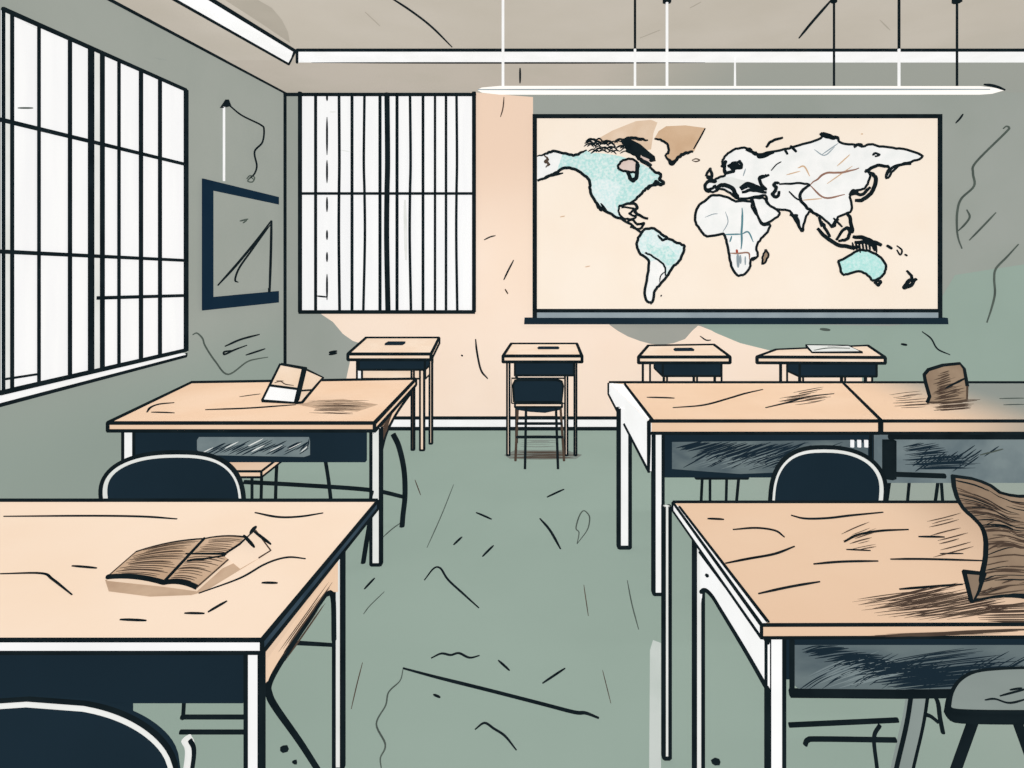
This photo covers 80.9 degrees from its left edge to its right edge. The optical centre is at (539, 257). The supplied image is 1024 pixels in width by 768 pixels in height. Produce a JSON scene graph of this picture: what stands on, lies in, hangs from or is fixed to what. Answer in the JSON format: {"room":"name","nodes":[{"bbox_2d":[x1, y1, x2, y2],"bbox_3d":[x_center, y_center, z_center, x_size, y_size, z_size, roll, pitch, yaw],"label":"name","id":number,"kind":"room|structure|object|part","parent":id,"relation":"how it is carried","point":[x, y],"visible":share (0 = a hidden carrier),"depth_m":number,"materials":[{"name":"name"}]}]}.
{"room":"classroom","nodes":[
{"label":"classroom","id":0,"kind":"room"},
{"bbox_2d":[0,0,286,497],"bbox_3d":[-2.587,0.019,2.857,0.144,3.042,5.150,0,0,5],"label":"wall","id":1,"kind":"structure","parent":0,"point":[57,444],"depth_m":3.94,"materials":[{"name":"paint"}]},
{"bbox_2d":[0,7,188,406],"bbox_3d":[-2.470,-0.241,3.375,0.038,1.876,1.438,0,0,5],"label":"window","id":2,"kind":"structure","parent":1,"relation":"in","point":[94,251],"depth_m":3.29,"materials":[{"name":"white glass"}]},
{"bbox_3d":[-2.471,0.671,3.366,0.038,0.051,1.421,0,0,5],"label":"sill","id":3,"kind":"part","parent":2,"relation":"part of","materials":[{"name":"white ceramic"}]},
{"bbox_2d":[202,179,278,310],"bbox_3d":[-2.339,-0.086,4.742,0.042,0.950,1.016,0,0,5],"label":"picture frame","id":4,"kind":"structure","parent":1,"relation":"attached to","point":[240,225],"depth_m":4.63,"materials":[{"name":"black wood"}]},
{"bbox_3d":[-2.337,-0.107,4.767,0.042,0.816,0.953,0,0,5],"label":"board panel","id":5,"kind":"part","parent":4,"relation":"part of","materials":[{"name":"grey"}]},
{"bbox_2d":[220,100,264,182],"bbox_3d":[-2.346,-0.888,4.756,0.030,0.624,0.570,0,0,5],"label":"pull cord","id":6,"kind":"object","parent":1,"relation":"attached to","point":[226,103],"visible":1,"depth_m":4.58,"materials":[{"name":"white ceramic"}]},
{"bbox_3d":[-2.363,-0.853,4.487,0.014,0.554,0.016,0,0,0],"label":"cord","id":7,"kind":"part","parent":6,"relation":"part of","materials":[{"name":"white fabric"}]},
{"bbox_2d":[115,0,1023,92],"bbox_3d":[1.150,-1.488,2.900,8.100,0.017,5.200,0,0,0],"label":"ceiling","id":8,"kind":"structure","parent":0,"point":[301,24],"depth_m":4.04,"materials":[{"name":"beige paint"}]},
{"bbox_2d":[173,0,295,64],"bbox_3d":[-1.947,-1.485,3.712,0.229,0.027,1.736,0,0,9],"label":"trim","id":9,"kind":"structure","parent":8,"relation":"attached to","point":[213,11],"depth_m":3.85,"materials":[{"name":"white ceramic"}]},
{"bbox_2d":[296,49,1023,63],"bbox_3d":[1.624,-1.482,4.410,6.951,0.021,0.294,0,0,0],"label":"trim","id":10,"kind":"structure","parent":8,"relation":"attached to","point":[390,56],"depth_m":4.39,"materials":[{"name":"white ceramic"}]},
{"bbox_2d":[478,0,1005,94],"bbox_3d":[1.146,-1.201,3.897,2.998,0.588,1.153,0,0,0],"label":"pendant light","id":11,"kind":"object","parent":8,"relation":"hanging from","point":[500,90],"visible":1,"depth_m":3.33,"materials":[{"name":"white metal"}]},
{"bbox_3d":[-0.207,-1.222,3.350,0.014,0.535,0.017,0,0,0],"label":"hanging rod","id":12,"kind":"part","parent":11,"relation":"part of","materials":[{"name":"white metal"}]},
{"bbox_3d":[0.530,-1.222,3.350,0.013,0.535,0.014,0,0,0],"label":"hanging rod","id":13,"kind":"part","parent":11,"relation":"part of","materials":[{"name":"white metal"}]},
{"bbox_3d":[0.709,-1.222,3.350,0.044,0.535,0.050,0,0,0],"label":"hanging rod","id":14,"kind":"part","parent":11,"relation":"part of","materials":[{"name":"white metal"}]},
{"bbox_3d":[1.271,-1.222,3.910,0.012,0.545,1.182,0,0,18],"label":"hanging rod","id":15,"kind":"part","parent":11,"relation":"part of","materials":[{"name":"white metal"}]},
{"bbox_3d":[1.641,-1.222,3.350,0.029,0.535,0.034,0,0,0],"label":"hanging rod","id":16,"kind":"part","parent":11,"relation":"part of","materials":[{"name":"metal"}]},
{"bbox_3d":[2.004,-1.222,3.350,0.013,0.535,0.014,0,0,0],"label":"hanging rod","id":17,"kind":"part","parent":11,"relation":"part of","materials":[{"name":"white metal"}]},
{"bbox_3d":[2.328,-1.222,3.350,0.044,0.535,0.050,0,0,0],"label":"hanging rod","id":18,"kind":"part","parent":11,"relation":"part of","materials":[{"name":"metal"}]},
{"bbox_2d":[133,431,1023,767],"bbox_3d":[1.100,1.539,2.900,8.200,0.015,5.200,0,0,0],"label":"floor","id":19,"kind":"structure","parent":0,"point":[506,624],"depth_m":2.37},
{"bbox_2d":[0,695,195,767],"bbox_3d":[-0.858,1.138,1.180,0.574,0.789,0.416,0,0,0],"label":"chair","id":20,"kind":"object","parent":19,"relation":"on","point":[38,731],"visible":1,"depth_m":1.02,"materials":[{"name":"blue paint"}]},
{"bbox_3d":[-0.588,0.917,1.000,0.033,0.240,0.015,0,0,0],"label":"support post","id":21,"kind":"part","parent":20,"relation":"part of","materials":[{"name":"white metal"}]},
{"bbox_2d":[98,450,245,497],"bbox_3d":[-1.325,1.118,2.401,0.529,0.830,0.502,0,0,0],"label":"chair","id":22,"kind":"object","parent":19,"relation":"on","point":[166,473],"visible":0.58,"depth_m":2.19,"materials":[{"name":"blue paint"}]},
{"bbox_2d":[0,498,379,767],"bbox_3d":[-1.204,1.147,1.537,1.403,0.786,0.695,0,0,0],"label":"school desk","id":23,"kind":"object","parent":19,"relation":"on","point":[67,630],"visible":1,"depth_m":1.38,"materials":[{"name":"blue paint"}]},
{"bbox_3d":[-1.219,0.922,1.241,1.222,0.275,0.025,0,0,0],"label":"panel","id":24,"kind":"part","parent":23,"relation":"part of","materials":[{"name":"blue paint"}]},
{"bbox_2d":[105,526,270,590],"bbox_3d":[-0.862,0.745,1.502,0.341,0.028,0.283,0,0,0],"label":"open book","id":25,"kind":"object","parent":23,"relation":"on","point":[186,564],"visible":1,"depth_m":1.48,"materials":[{"name":"paper"}]},
{"bbox_3d":[-0.573,1.163,1.206,0.037,0.754,0.023,0,0,0],"label":"leg","id":26,"kind":"part","parent":23,"relation":"part of","materials":[{"name":"white metal"}]},
{"bbox_3d":[-0.606,1.163,1.807,0.037,0.754,0.027,0,0,0],"label":"leg","id":27,"kind":"part","parent":23,"relation":"part of","materials":[{"name":"white metal"}]},
{"bbox_2d":[230,462,281,497],"bbox_3d":[-1.568,1.312,3.200,0.288,0.445,0.252,0,0,0],"label":"stool","id":28,"kind":"object","parent":19,"relation":"on","point":[251,470],"visible":0.27,"depth_m":3.14,"materials":[{"name":"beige wood"}]},
{"bbox_3d":[-1.574,1.325,3.280,0.013,0.419,0.015,0,0,0],"label":"leg","id":29,"kind":"part","parent":28,"relation":"part of","materials":[{"name":"black metal"}]},
{"bbox_3d":[-1.550,1.110,3.200,0.252,0.041,0.252,0,0,0],"label":"seat","id":30,"kind":"part","parent":28,"relation":"part of","materials":[{"name":"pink wood"}]},
{"bbox_3d":[-1.448,1.325,3.110,0.023,0.419,0.015,0,0,0],"label":"leg","id":31,"kind":"part","parent":28,"relation":"part of","materials":[{"name":"black metal"}]},
{"bbox_2d":[106,377,416,566],"bbox_3d":[-1.516,1.172,3.475,1.512,0.749,1.078,0,0,0],"label":"school desk","id":32,"kind":"object","parent":19,"relation":"on","point":[229,420],"visible":0.94,"depth_m":3.01,"materials":[{"name":"blue paint"}]},
{"bbox_3d":[-2.054,1.194,3.010,0.071,0.691,0.046,0,0,0],"label":"leg","id":33,"kind":"part","parent":32,"relation":"part of","materials":[{"name":"white metal"}]},
{"bbox_3d":[-1.447,0.934,3.008,1.148,0.172,0.036,0,0,0],"label":"panel","id":34,"kind":"part","parent":32,"relation":"part of","materials":[{"name":"blue paint"}]},
{"bbox_3d":[-1.540,1.359,3.500,0.028,0.351,0.019,0,0,0],"label":"leg","id":35,"kind":"part","parent":32,"relation":"part of","materials":[{"name":"black metal"}]},
{"bbox_2d":[261,363,323,403],"bbox_3d":[-1.418,0.709,3.455,0.251,0.202,0.262,0,0,13],"label":"open book","id":36,"kind":"object","parent":32,"relation":"on","point":[289,384],"visible":1,"depth_m":3.39,"materials":[{"name":"paper"}]},
{"bbox_3d":[-1.231,1.350,3.500,0.065,0.370,0.021,0,0,0],"label":"leg","id":37,"kind":"part","parent":32,"relation":"part of","materials":[{"name":"metal"}]},
{"bbox_3d":[-0.864,1.353,3.019,0.087,0.389,0.032,0,0,29],"label":"leg","id":38,"kind":"part","parent":32,"relation":"part of","materials":[{"name":"metal"}]},
{"bbox_3d":[-0.820,1.194,3.006,0.065,0.691,0.038,0,0,0],"label":"leg","id":39,"kind":"part","parent":32,"relation":"part of","materials":[{"name":"white metal"}]},
{"bbox_3d":[-0.808,1.273,3.440,0.094,0.540,0.031,0,0,0],"label":"leg","id":40,"kind":"part","parent":32,"relation":"part of","materials":[{"name":"black metal"}]},
{"bbox_2d":[346,337,439,450],"bbox_3d":[-1.189,1.107,4.940,0.682,0.866,0.427,0,0,0],"label":"desk","id":41,"kind":"object","parent":19,"relation":"on","point":[375,357],"visible":0.86,"depth_m":4.79,"materials":[{"name":"brown wood"}]},
{"bbox_3d":[-1.438,1.172,4.788,0.057,0.736,0.034,0,0,0],"label":"leg","id":42,"kind":"part","parent":41,"relation":"part of","materials":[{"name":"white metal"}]},
{"bbox_3d":[-1.189,0.744,4.940,0.682,0.141,0.427,0,0,0],"label":"lid","id":43,"kind":"part","parent":41,"relation":"part of","materials":[{"name":"brown wood"}]},
{"bbox_2d":[363,368,429,379],"bbox_3d":[-1.178,0.927,4.940,0.541,0.087,0.316,0,0,0],"label":"shelf","id":44,"kind":"object","parent":41,"relation":"attached to","point":[420,373],"depth_m":4.79,"materials":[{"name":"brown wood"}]},
{"bbox_3d":[-1.016,1.172,4.798,0.038,0.736,0.034,0,0,0],"label":"leg","id":45,"kind":"part","parent":41,"relation":"part of","materials":[{"name":"brown"}]},
{"bbox_3d":[-0.940,1.172,4.788,0.049,0.736,0.034,0,0,0],"label":"leg","id":46,"kind":"part","parent":41,"relation":"part of","materials":[{"name":"brown wood"}]},
{"bbox_3d":[-0.901,1.172,4.958,0.039,0.736,0.034,0,0,0],"label":"leg","id":47,"kind":"part","parent":41,"relation":"part of","materials":[{"name":"brown wood"}]},
{"bbox_2d":[511,377,564,468],"bbox_3d":[-0.010,1.204,4.454,0.403,0.658,0.210,0,0,0],"label":"chair","id":48,"kind":"object","parent":19,"relation":"on","point":[528,394],"visible":1,"depth_m":4.36,"materials":[{"name":"blue paint"}]},
{"bbox_3d":[-0.176,1.311,4.535,0.043,0.443,0.019,0,0,-29],"label":"leg","id":49,"kind":"part","parent":48,"relation":"part of","materials":[{"name":"brown"}]},
{"bbox_3d":[-0.105,1.311,4.365,0.022,0.443,0.032,0,0,36],"label":"leg","id":50,"kind":"part","parent":48,"relation":"part of","materials":[{"name":"black metal"}]},
{"bbox_3d":[-0.015,0.967,4.370,0.378,0.175,0.037,0,0,0],"label":"backrest","id":51,"kind":"part","parent":48,"relation":"part of","materials":[{"name":"blue paint"}]},
{"bbox_3d":[-0.016,0.970,4.388,0.391,0.190,0.022,0,0,0],"label":"frame","id":52,"kind":"part","parent":48,"relation":"part of","materials":[{"name":"brown wood"}]},
{"bbox_3d":[-0.011,1.090,4.455,0.359,0.086,0.207,0,0,0],"label":"seat","id":53,"kind":"part","parent":48,"relation":"part of","materials":[{"name":"brown wood"}]},
{"bbox_3d":[0.123,1.311,4.365,0.039,0.443,0.020,0,0,35],"label":"leg","id":54,"kind":"part","parent":48,"relation":"part of","materials":[{"name":"black metal"}]},
{"bbox_3d":[0.167,1.311,4.535,0.052,0.444,0.021,0,0,19],"label":"leg","id":55,"kind":"part","parent":48,"relation":"part of","materials":[{"name":"brown"}]},
{"bbox_2d":[501,343,583,455],"bbox_3d":[0.019,1.127,4.840,0.634,0.826,0.466,0,0,0],"label":"desk","id":56,"kind":"object","parent":19,"relation":"on","point":[529,359],"visible":0.82,"depth_m":4.65,"materials":[{"name":"brown wood"}]},
{"bbox_3d":[-0.247,1.170,4.668,0.036,0.739,0.033,0,0,0],"label":"leg","id":57,"kind":"part","parent":56,"relation":"part of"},
{"bbox_3d":[0.019,0.762,4.840,0.634,0.097,0.466,0,0,0],"label":"lid","id":58,"kind":"part","parent":56,"relation":"part of","materials":[{"name":"brown wood"}]},
{"bbox_3d":[0.204,1.170,4.668,0.036,0.739,0.033,0,0,0],"label":"leg","id":59,"kind":"part","parent":56,"relation":"part of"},
{"bbox_3d":[0.276,1.170,4.668,0.033,0.739,0.033,0,0,0],"label":"leg","id":60,"kind":"part","parent":56,"relation":"part of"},
{"bbox_2d":[637,344,731,380],"bbox_3d":[1.130,1.134,4.900,0.743,0.812,0.427,0,0,0],"label":"desk","id":61,"kind":"object","parent":19,"relation":"on","point":[694,361],"visible":0.49,"depth_m":4.73,"materials":[{"name":"brown wood"}]},
{"bbox_3d":[0.841,1.181,4.748,0.073,0.718,0.033,0,0,0],"label":"leg","id":62,"kind":"part","parent":61,"relation":"part of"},
{"bbox_3d":[1.130,0.780,4.900,0.743,0.104,0.427,0,0,0],"label":"lid","id":63,"kind":"part","parent":61,"relation":"part of","materials":[{"name":"brown wood"}]},
{"bbox_3d":[1.408,1.181,4.748,0.069,0.718,0.033,0,0,0],"label":"leg","id":64,"kind":"part","parent":61,"relation":"part of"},
{"bbox_2d":[695,478,748,499],"bbox_3d":[0.916,1.305,3.140,0.272,0.460,0.252,0,0,0],"label":"stool","id":65,"kind":"object","parent":19,"relation":"on","point":[701,479],"visible":0.12,"depth_m":3.04,"materials":[{"name":"blue paint"}]},
{"bbox_3d":[0.816,1.317,3.050,0.033,0.435,0.015,0,0,0],"label":"leg","id":66,"kind":"part","parent":65,"relation":"part of","materials":[{"name":"black metal"}]},
{"bbox_3d":[0.912,1.317,3.220,0.013,0.434,0.015,0,0,0],"label":"leg","id":67,"kind":"part","parent":65,"relation":"part of","materials":[{"name":"black metal"}]},
{"bbox_3d":[0.916,1.095,3.140,0.272,0.040,0.252,0,0,0],"label":"seat","id":68,"kind":"part","parent":65,"relation":"part of","materials":[{"name":"blue paint"}]},
{"bbox_3d":[0.999,1.317,3.220,0.023,0.434,0.015,0,0,0],"label":"leg","id":69,"kind":"part","parent":65,"relation":"part of","materials":[{"name":"black metal"}]},
{"bbox_3d":[0.992,1.317,3.050,0.053,0.435,0.015,0,0,0],"label":"leg","id":70,"kind":"part","parent":65,"relation":"part of","materials":[{"name":"black metal"}]},
{"bbox_2d":[607,381,880,595],"bbox_3d":[1.096,1.135,3.139,1.396,0.811,0.850,0,0,0],"label":"school desk","id":71,"kind":"object","parent":19,"relation":"on","point":[677,429],"visible":0.78,"depth_m":2.78,"materials":[{"name":"blue paint"}]},
{"bbox_3d":[0.446,1.168,3.185,0.080,0.744,0.052,0,0,0],"label":"leg","id":72,"kind":"part","parent":71,"relation":"part of","materials":[{"name":"white metal"}]},
{"bbox_3d":[0.540,1.168,2.749,0.057,0.744,0.046,0,0,0],"label":"leg","id":73,"kind":"part","parent":71,"relation":"part of","materials":[{"name":"white metal"}]},
{"bbox_3d":[1.033,0.905,2.783,0.976,0.220,0.041,0,0,0],"label":"panel","id":74,"kind":"part","parent":71,"relation":"part of","materials":[{"name":"blue paint"}]},
{"bbox_2d":[755,345,886,380],"bbox_3d":[2.248,1.138,4.910,1.106,0.804,0.407,0,0,0],"label":"desk","id":75,"kind":"object","parent":19,"relation":"on","point":[800,362],"visible":0.52,"depth_m":4.75,"materials":[{"name":"brown wood"}]},
{"bbox_3d":[1.936,1.184,4.768,0.065,0.711,0.034,0,0,0],"label":"leg","id":76,"kind":"part","parent":75,"relation":"part of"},
{"bbox_3d":[2.248,0.788,4.910,1.106,0.103,0.407,0,0,0],"label":"lid","id":77,"kind":"part","parent":75,"relation":"part of","materials":[{"name":"brown wood"}]},
{"bbox_2d":[805,344,862,352],"bbox_3d":[2.409,0.758,5.022,0.436,0.042,0.359,0,0,0],"label":"paper sheet","id":78,"kind":"object","parent":75,"relation":"on","point":[813,348],"visible":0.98,"depth_m":4.98,"materials":[{"name":"white paper"}]},
{"bbox_2d":[768,445,887,499],"bbox_3d":[1.038,1.109,2.401,0.430,0.848,0.503,0,0,0],"label":"chair","id":79,"kind":"object","parent":19,"relation":"on","point":[815,472],"visible":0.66,"depth_m":2.19,"materials":[{"name":"blue paint"}]},
{"bbox_2d":[661,500,1023,767],"bbox_3d":[0.999,1.149,1.551,1.250,0.788,0.640,0,0,0],"label":"school desk","id":80,"kind":"object","parent":19,"relation":"on","point":[853,599],"visible":0.94,"depth_m":1.44,"materials":[{"name":"blue paint"}]},
{"bbox_3d":[0.390,1.151,1.847,0.031,0.777,0.026,0,0,0],"label":"leg","id":81,"kind":"part","parent":80,"relation":"part of","materials":[{"name":"white metal"}]},
{"bbox_3d":[0.466,1.163,1.767,0.036,0.753,0.026,0,0,0],"label":"leg","id":82,"kind":"part","parent":80,"relation":"part of","materials":[{"name":"white metal"}]},
{"bbox_3d":[0.490,1.163,1.252,0.040,0.753,0.023,0,0,0],"label":"leg","id":83,"kind":"part","parent":80,"relation":"part of","materials":[{"name":"white metal"}]},
{"bbox_3d":[1.047,0.868,1.311,1.066,0.164,0.044,0,0,0],"label":"panel","id":84,"kind":"part","parent":80,"relation":"part of","materials":[{"name":"blue paint"}]},
{"bbox_3d":[0.982,1.340,1.620,0.131,0.407,0.046,0,0,0],"label":"leg","id":85,"kind":"part","parent":80,"relation":"part of","materials":[{"name":"grey metal"}]},
{"bbox_2d":[950,474,1023,603],"bbox_3d":[1.083,0.617,1.367,0.359,0.281,0.152,0,0,-4],"label":"sheet","id":86,"kind":"object","parent":80,"relation":"on","point":[999,515],"visible":1,"depth_m":1.35,"materials":[{"name":"brown paper"}]},
{"bbox_2d":[888,483,943,499],"bbox_3d":[1.949,1.305,3.140,0.468,0.460,0.252,0,0,0],"label":"stool","id":87,"kind":"object","parent":19,"relation":"on","point":[889,484],"visible":0.02,"depth_m":3.21,"materials":[{"name":"blue paint"}]},
{"bbox_3d":[1.752,1.317,3.050,0.073,0.436,0.015,0,0,0],"label":"leg","id":88,"kind":"part","parent":87,"relation":"part of","materials":[{"name":"metal"}]},
{"bbox_3d":[1.971,1.317,3.220,0.053,0.435,0.015,0,0,0],"label":"leg","id":89,"kind":"part","parent":87,"relation":"part of","materials":[{"name":"black metal"}]},
{"bbox_3d":[1.998,1.317,3.050,0.073,0.436,0.015,0,0,0],"label":"leg","id":90,"kind":"part","parent":87,"relation":"part of","materials":[{"name":"black metal"}]},
{"bbox_3d":[2.162,1.317,3.220,0.043,0.435,0.015,0,0,0],"label":"leg","id":91,"kind":"part","parent":87,"relation":"part of","materials":[{"name":"black metal"}]},
{"bbox_2d":[842,381,1023,482],"bbox_3d":[2.297,1.135,3.140,1.511,0.810,0.847,0,0,0],"label":"school desk","id":92,"kind":"object","parent":19,"relation":"on","point":[981,437],"visible":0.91,"depth_m":2.77,"materials":[{"name":"blue paint"}]},
{"bbox_3d":[1.590,1.168,2.829,0.056,0.744,0.046,0,0,0],"label":"leg","id":93,"kind":"part","parent":92,"relation":"part of","materials":[{"name":"black paint"}]},
{"bbox_2d":[922,362,968,403],"bbox_3d":[2.068,0.638,3.063,0.276,0.194,0.090,0,0,-11],"label":"book","id":94,"kind":"object","parent":92,"relation":"on","point":[945,382],"visible":1,"depth_m":3.06,"materials":[{"name":"brown paper"}]},
{"bbox_3d":[2.160,0.917,2.769,1.200,0.245,0.070,0,0,0],"label":"panel","id":95,"kind":"part","parent":92,"relation":"part of","materials":[{"name":"grey metal"}]},
{"bbox_2d":[944,666,1023,767],"bbox_3d":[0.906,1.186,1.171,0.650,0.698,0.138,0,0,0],"label":"stool","id":96,"kind":"object","parent":19,"relation":"on","point":[990,696],"visible":1,"depth_m":1.14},
{"bbox_3d":[0.708,1.198,1.140,0.254,0.672,0.017,0,0,0],"label":"leg","id":97,"kind":"part","parent":96,"relation":"part of","materials":[{"name":"black metal"}]},
{"bbox_3d":[0.917,0.850,1.171,0.320,0.025,0.138,0,0,0],"label":"seat","id":98,"kind":"part","parent":96,"relation":"part of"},
{"bbox_3d":[1.052,1.198,1.200,0.255,0.672,0.018,0,0,0],"label":"leg","id":99,"kind":"part","parent":96,"relation":"part of","materials":[{"name":"metal"}]},
{"bbox_2d":[287,92,1023,415],"bbox_3d":[1.448,0.032,5.450,7.504,3.050,0.139,0,0,0],"label":"wall","id":100,"kind":"structure","parent":0,"point":[983,135],"depth_m":5.40,"materials":[{"name":"beige paint"}]},
{"bbox_2d":[283,91,475,313],"bbox_3d":[-1.434,-0.494,5.378,1.721,1.988,0.049,0,0,0],"label":"window","id":101,"kind":"structure","parent":100,"relation":"in","point":[387,181],"depth_m":5.39,"materials":[{"name":"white glass"}]},
{"bbox_2d":[389,416,615,430],"bbox_3d":[1.455,1.481,5.374,7.490,0.127,0.052,0,0,0],"label":"baseboard","id":102,"kind":"structure","parent":100,"relation":"attached to","point":[401,423],"depth_m":5.37,"materials":[{"name":"white wood"}]},
{"bbox_2d":[524,114,947,323],"bbox_3d":[1.747,-0.348,5.363,3.778,1.875,0.054,0,0,0],"label":"map","id":103,"kind":"object","parent":100,"relation":"attached to","point":[637,218],"visible":1,"depth_m":5.37,"materials":[{"name":"beige paper"}]}
]}

